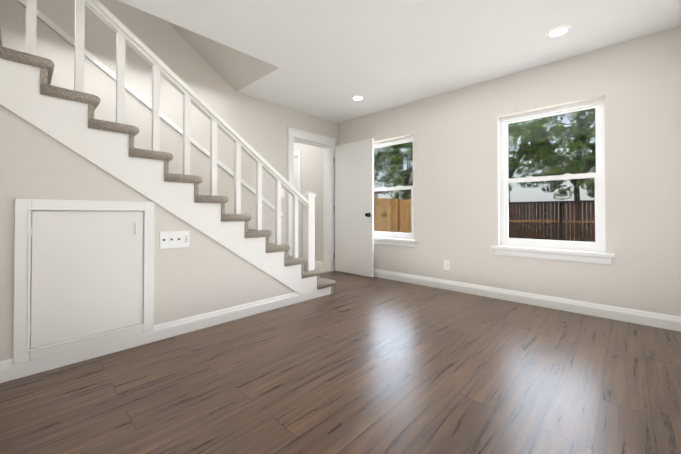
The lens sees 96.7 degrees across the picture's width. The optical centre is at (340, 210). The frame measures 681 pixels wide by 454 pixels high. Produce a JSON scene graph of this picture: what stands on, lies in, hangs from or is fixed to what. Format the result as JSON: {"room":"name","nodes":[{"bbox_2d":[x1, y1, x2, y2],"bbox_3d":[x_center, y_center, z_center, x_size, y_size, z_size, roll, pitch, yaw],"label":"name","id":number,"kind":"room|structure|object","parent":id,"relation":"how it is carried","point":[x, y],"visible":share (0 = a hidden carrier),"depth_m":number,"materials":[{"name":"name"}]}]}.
{"room":"empty living room","nodes":[
{"label":"empty living room","id":0,"kind":"room"},
{"bbox_2d":[0,105,294,360],"bbox_3d":[-1.158,0.161,2.460,0.004,1.604,2.325,-1,-1,44],"label":"wall","id":1,"kind":"structure","parent":0,"point":[203,273],"depth_m":2.02,"materials":[{"name":"paint"}]},
{"bbox_2d":[13,199,154,364],"bbox_3d":[-1.606,0.406,1.964,0.026,0.937,0.697,-1,-1,44],"label":"trim","id":2,"kind":"structure","parent":1,"relation":"attached to","point":[23,352],"depth_m":1.83,"materials":[{"name":"white wood"}]},
{"bbox_2d":[30,211,142,347],"bbox_3d":[-1.604,0.406,1.958,0.036,0.799,0.565,-1,-1,44],"label":"closet door","id":3,"kind":"structure","parent":1,"relation":"in","point":[87,273],"depth_m":1.93,"materials":[{"name":"white wood"}]},
{"bbox_2d":[0,292,308,382],"bbox_3d":[-1.141,0.906,2.456,0.016,0.115,2.295,-1,-1,44],"label":"baseboard","id":4,"kind":"structure","parent":1,"relation":"attached to","point":[9,371],"depth_m":2.20,"materials":[{"name":"white wood"}]},
{"bbox_2d":[160,231,189,248],"bbox_3d":[-1.272,0.226,2.330,0.008,0.130,0.206,-1,-1,44],"label":"outlet","id":5,"kind":"object","parent":1,"relation":"attached to","point":[174,239],"visible":1,"depth_m":2.32,"materials":[{"name":"white plastic"}]},
{"bbox_2d":[0,0,337,272],"bbox_3d":[-1.964,-1.599,3.138,0.150,5.260,5.420,-1,-1,44],"label":"wall","id":6,"kind":"structure","parent":0,"point":[259,126],"depth_m":3.22,"materials":[{"name":"paint"}]},
{"bbox_2d":[17,0,283,217],"bbox_3d":[-1.888,-1.018,3.087,0.021,2.221,3.160,-1,-1,44],"label":"handrail","id":7,"kind":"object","parent":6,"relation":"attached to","point":[87,54],"depth_m":2.94,"materials":[{"name":"white wood"}]},
{"bbox_2d":[287,127,336,270],"bbox_3d":[-0.472,-0.090,4.676,0.208,2.155,0.980,-1,-1,44],"label":"door frame","id":8,"kind":"structure","parent":6,"relation":"attached to","point":[328,206],"depth_m":4.91,"materials":[{"name":"white wood"}]},
{"bbox_2d":[334,138,373,276],"bbox_3d":[0.199,-0.034,4.656,0.781,2.018,0.159,-1,-1,44],"label":"hall door","id":9,"kind":"structure","parent":8,"relation":"attached to","point":[354,208],"depth_m":4.61,"materials":[{"name":"white wood"}]},
{"bbox_2d":[167,21,278,91],"bbox_3d":[-2.204,-2.787,2.137,0.900,2.613,3.620,-1,-1,44],"label":"ceiling","id":10,"kind":"structure","parent":0,"point":[236,70],"depth_m":3.30,"materials":[{"name":"paint"}]},
{"bbox_2d":[294,142,322,260],"bbox_3d":[-1.175,-1.406,6.180,2.900,5.580,0.220,-1,-1,44],"label":"wall","id":11,"kind":"structure","parent":0,"point":[312,169],"depth_m":5.32,"materials":[{"name":"paint"}]},
{"bbox_2d":[293,157,297,189],"bbox_3d":[-1.105,-0.008,5.970,0.868,1.999,0.105,-1,-1,44],"label":"front door","id":12,"kind":"structure","parent":11,"relation":"in","point":[295,181],"depth_m":5.75,"materials":[{"name":"white wood"}]},
{"bbox_2d":[294,150,300,256],"bbox_3d":[-1.047,-0.055,6.031,1.080,2.115,0.238,-1,-1,44],"label":"door frame","id":13,"kind":"structure","parent":11,"relation":"attached to","point":[297,153],"depth_m":5.60,"materials":[{"name":"white wood"}]},
{"bbox_2d":[315,260,322,267],"bbox_3d":[-0.467,0.937,5.318,0.720,0.115,0.016,-1,-1,44],"label":"baseboard","id":14,"kind":"structure","parent":11,"relation":"attached to","point":[319,264],"depth_m":5.22,"materials":[{"name":"white wood"}]},
{"bbox_2d":[0,271,680,453],"bbox_3d":[-0.460,0.986,1.784,3.857,0.060,5.270,-1,-1,44],"label":"floor","id":15,"kind":"structure","parent":0,"point":[355,364],"depth_m":1.64,"materials":[{"name":"brown wood"}]},
{"bbox_2d":[0,0,335,299],"bbox_3d":[-1.727,-0.353,2.540,0.991,2.635,3.800,-1,-1,44],"label":"staircase","id":16,"kind":"structure","parent":15,"relation":"on","point":[29,93],"depth_m":2.25,"materials":[{"name":"white wood"}]},
{"bbox_2d":[118,0,680,122],"bbox_3d":[0.048,-1.608,2.347,3.857,0.260,3.795,-1,-1,44],"label":"ceiling","id":17,"kind":"structure","parent":0,"point":[330,59],"depth_m":2.59,"materials":[{"name":"paint"}]},
{"bbox_2d":[351,95,363,100],"bbox_3d":[0.226,-1.457,3.938,0.170,0.006,0.170,-1,-1,44],"label":"recessed light","id":18,"kind":"object","parent":17,"relation":"in","point":[357,98],"visible":1,"depth_m":3.94,"materials":[{"name":"white plastic"}]},
{"bbox_2d":[546,25,570,37],"bbox_3d":[1.797,-1.473,2.500,0.170,0.006,0.170,-1,-1,44],"label":"recessed light","id":19,"kind":"object","parent":17,"relation":"in","point":[558,31],"visible":1,"depth_m":2.49,"materials":[{"name":"white plastic"}]},
{"bbox_2d":[338,26,680,316],"bbox_3d":[1.407,-1.433,3.775,4.157,5.580,0.150,-1,-1,44],"label":"wall","id":20,"kind":"structure","parent":0,"point":[635,83],"depth_m":2.95,"materials":[{"name":"paint"}]},
{"bbox_2d":[374,135,416,247],"bbox_3d":[0.713,-0.260,4.387,0.950,1.532,0.190,-1,-1,44],"label":"window","id":21,"kind":"structure","parent":20,"relation":"in","point":[393,188],"depth_m":4.39,"materials":[{"name":"glass"}]},
{"bbox_2d":[444,260,449,269],"bbox_3d":[1.309,0.677,3.734,0.072,0.116,0.008,-1,-1,44],"label":"outlet","id":22,"kind":"object","parent":20,"relation":"attached to","point":[446,264],"visible":1,"depth_m":3.73,"materials":[{"name":"white plastic"}]},
{"bbox_2d":[374,269,680,331],"bbox_3d":[1.350,0.919,3.689,3.857,0.115,0.016,-1,-1,44],"label":"baseboard","id":23,"kind":"structure","parent":20,"relation":"attached to","point":[658,320],"depth_m":2.99,"materials":[{"name":"white wood"}]},
{"bbox_2d":[491,97,614,264],"bbox_3d":[2.097,-0.274,3.071,1.010,1.532,0.190,-1,-1,44],"label":"window","id":24,"kind":"structure","parent":20,"relation":"in","point":[552,178],"depth_m":3.06,"materials":[{"name":"white plastic"}]}
]}

